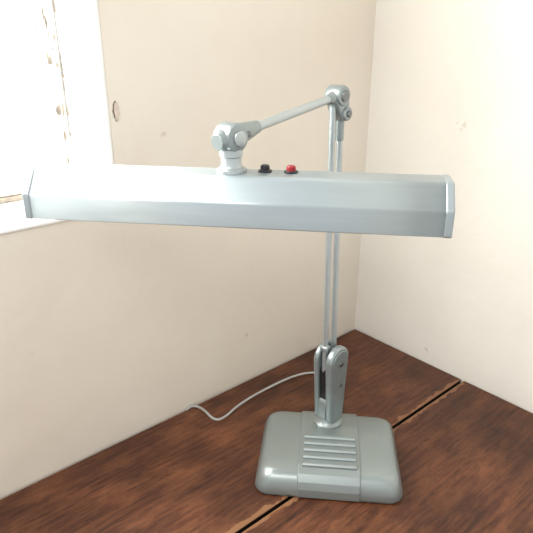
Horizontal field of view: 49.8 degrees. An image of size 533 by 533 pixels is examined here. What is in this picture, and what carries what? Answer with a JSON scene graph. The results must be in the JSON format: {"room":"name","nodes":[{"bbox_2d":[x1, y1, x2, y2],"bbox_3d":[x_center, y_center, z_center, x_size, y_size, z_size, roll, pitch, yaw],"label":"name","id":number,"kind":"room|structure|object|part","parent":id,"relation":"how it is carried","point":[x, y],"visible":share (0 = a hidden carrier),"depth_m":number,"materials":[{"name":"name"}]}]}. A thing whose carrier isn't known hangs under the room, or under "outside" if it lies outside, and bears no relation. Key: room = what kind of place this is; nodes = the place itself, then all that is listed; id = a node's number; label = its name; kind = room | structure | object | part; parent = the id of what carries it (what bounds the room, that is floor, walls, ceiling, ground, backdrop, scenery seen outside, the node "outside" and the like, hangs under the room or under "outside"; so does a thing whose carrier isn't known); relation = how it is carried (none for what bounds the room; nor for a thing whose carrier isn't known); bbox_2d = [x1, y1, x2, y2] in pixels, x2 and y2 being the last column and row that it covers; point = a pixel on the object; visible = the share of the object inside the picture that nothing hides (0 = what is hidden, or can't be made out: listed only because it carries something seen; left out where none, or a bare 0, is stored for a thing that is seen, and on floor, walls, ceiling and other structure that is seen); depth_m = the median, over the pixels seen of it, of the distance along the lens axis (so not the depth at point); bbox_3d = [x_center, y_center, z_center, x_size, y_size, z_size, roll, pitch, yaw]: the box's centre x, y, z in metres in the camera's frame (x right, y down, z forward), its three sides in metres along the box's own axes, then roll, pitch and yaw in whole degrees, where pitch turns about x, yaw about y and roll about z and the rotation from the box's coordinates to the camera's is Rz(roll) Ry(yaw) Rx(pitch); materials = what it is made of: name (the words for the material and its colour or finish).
{"room":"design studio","nodes":[
{"label":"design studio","id":0,"kind":"room"},
{"bbox_2d":[0,194,22,203],"bbox_3d":[-0.688,-0.014,0.661,0.920,0.008,0.049,-18,29,-37],"label":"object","id":1,"kind":"object","parent":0,"point":[18,197],"depth_m":0.87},
{"bbox_2d":[0,0,375,499],"bbox_3d":[-0.729,-0.062,0.544,2.300,2.500,0.220,-18,29,-37],"label":"wall","id":2,"kind":"structure","parent":0,"point":[109,331],"depth_m":0.93,"materials":[{"name":"paint"}]},
{"bbox_2d":[0,200,68,234],"bbox_3d":[-0.654,0.007,0.627,0.980,0.006,0.203,-18,29,-37],"label":"sill","id":3,"kind":"structure","parent":2,"relation":"attached to","point":[12,214],"depth_m":0.79,"materials":[{"name":"white paint"}]},
{"bbox_2d":[0,177,25,196],"bbox_3d":[-0.690,-0.029,0.657,0.920,0.022,0.045,-18,29,-37],"label":"frame","id":4,"kind":"object","parent":3,"relation":"on","point":[10,187],"visible":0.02,"depth_m":0.87,"materials":[{"name":"white paint"}]},
{"bbox_2d":[19,0,54,162],"bbox_3d":[-0.351,-0.600,0.751,0.010,0.962,0.031,-18,29,-38],"label":"bead","id":5,"kind":"object","parent":2,"relation":"attached to","point":[26,6],"visible":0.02,"depth_m":0.87,"materials":[{"name":"white paint"}]},
{"bbox_2d":[32,0,72,162],"bbox_3d":[-0.334,-0.609,0.754,0.024,1.036,0.045,-18,29,-38],"label":"frame","id":6,"kind":"object","parent":2,"relation":"attached to","point":[52,75],"visible":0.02,"depth_m":0.87,"materials":[{"name":"white paint"}]},
{"bbox_2d":[41,0,71,162],"bbox_3d":[-0.316,-0.484,0.784,0.020,0.775,0.007,-18,29,-38],"label":"paint","id":7,"kind":"object","parent":2,"relation":"attached to","point":[58,108],"visible":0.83,"depth_m":0.87,"materials":[{"name":"beige paint"}]},
{"bbox_2d":[52,0,113,163],"bbox_3d":[-0.288,-0.597,0.726,0.006,1.048,0.201,-18,29,-37],"label":"window frame","id":8,"kind":"structure","parent":2,"relation":"attached to","point":[77,22],"depth_m":0.83,"materials":[{"name":"white paint"}]},
{"bbox_2d":[114,101,119,119],"bbox_3d":[-0.211,-0.219,0.810,0.009,0.028,0.001,-18,29,-37],"label":"chip","id":9,"kind":"object","parent":2,"relation":"attached to","point":[116,107],"visible":1,"depth_m":0.81,"materials":[{"name":"white paint"}]},
{"bbox_2d":[355,0,532,412],"bbox_3d":[0.917,-0.053,0.524,0.150,2.500,2.420,-18,29,-37],"label":"wall","id":10,"kind":"structure","parent":0,"point":[451,93],"depth_m":1.06,"materials":[{"name":"beige paint"}]},
{"bbox_3d":[0.051,1.414,0.309,2.450,0.050,2.420,-18,29,-37],"label":"floor","id":11,"kind":"structure","parent":0,"visible":0},
{"bbox_2d":[0,329,532,532],"bbox_3d":[-0.127,0.766,0.833,1.445,0.750,0.635,-18,29,-37],"label":"wooden desk","id":12,"kind":"object","parent":11,"relation":"on","point":[465,451],"visible":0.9,"depth_m":0.92,"materials":[{"name":"brown wood"}]},
{"bbox_2d":[22,84,454,503],"bbox_3d":[-0.010,0.072,0.898,0.487,0.684,0.451,2,22,6],"label":"desk lamp","id":13,"kind":"object","parent":12,"relation":"on","point":[329,453],"visible":0.99,"depth_m":0.64,"materials":[{"name":"metal"}]},
{"bbox_3d":[-0.263,-0.095,0.681,0.010,0.054,0.088,3,23,8],"label":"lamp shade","id":14,"kind":"part","parent":13,"relation":"part of","materials":[{"name":"silver metal"}]},
{"bbox_3d":[-0.039,-0.118,0.632,0.034,0.029,0.034,0,22,0],"label":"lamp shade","id":15,"kind":"part","parent":13,"relation":"part of","materials":[{"name":"metal"}]},
{"bbox_2d":[29,162,445,237],"bbox_3d":[-0.035,-0.082,0.651,0.452,0.053,0.087,3,23,8],"label":"hood","id":16,"kind":"object","parent":13,"relation":"attached to","point":[228,195],"depth_m":0.62,"materials":[{"name":"silver metal"}]},
{"bbox_3d":[-0.005,0.292,1.112,0.300,0.114,0.177,0,22,0],"label":"cord","id":17,"kind":"part","parent":13,"relation":"part of","materials":[{"name":"white plastic"}]},
{"bbox_2d":[258,164,271,172],"bbox_3d":[-0.002,-0.109,0.636,0.016,0.008,0.016,0,22,0],"label":"switch","id":18,"kind":"object","parent":13,"relation":"attached to","point":[264,168],"depth_m":0.63,"materials":[{"name":"plastic"}]},
{"bbox_2d":[284,165,297,173],"bbox_3d":[0.027,-0.107,0.632,0.016,0.008,0.016,0,22,0],"label":"switch","id":19,"kind":"object","parent":13,"relation":"attached to","point":[290,169],"depth_m":0.63,"materials":[{"name":"red plastic"}]},
{"bbox_3d":[0.094,0.185,0.945,0.009,0.142,0.048,20,29,39],"label":"housing plate","id":20,"kind":"part","parent":13,"relation":"part of","materials":[{"name":"metal"}]},
{"bbox_3d":[0.091,-0.023,0.842,0.009,0.412,0.009,-1,22,0],"label":"column rod","id":21,"kind":"part","parent":13,"relation":"part of","materials":[{"name":"metal"}]},
{"bbox_3d":[0.112,0.192,0.929,0.013,0.142,0.048,20,29,39],"label":"housing plate","id":22,"kind":"part","parent":13,"relation":"part of","materials":[{"name":"metal"}]},
{"bbox_3d":[0.104,-0.029,0.855,0.009,0.374,0.009,-1,23,0],"label":"column rod","id":23,"kind":"part","parent":13,"relation":"part of","materials":[{"name":"metal"}]},
{"bbox_3d":[0.096,-0.219,0.771,0.020,0.047,0.028,20,29,39],"label":"knuckle plate","id":24,"kind":"part","parent":13,"relation":"part of","materials":[{"name":"metal"}]},
{"bbox_3d":[0.192,-0.070,0.620,0.010,0.054,0.088,3,23,8],"label":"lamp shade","id":25,"kind":"part","parent":13,"relation":"part of","materials":[{"name":"silver metal"}]}
]}

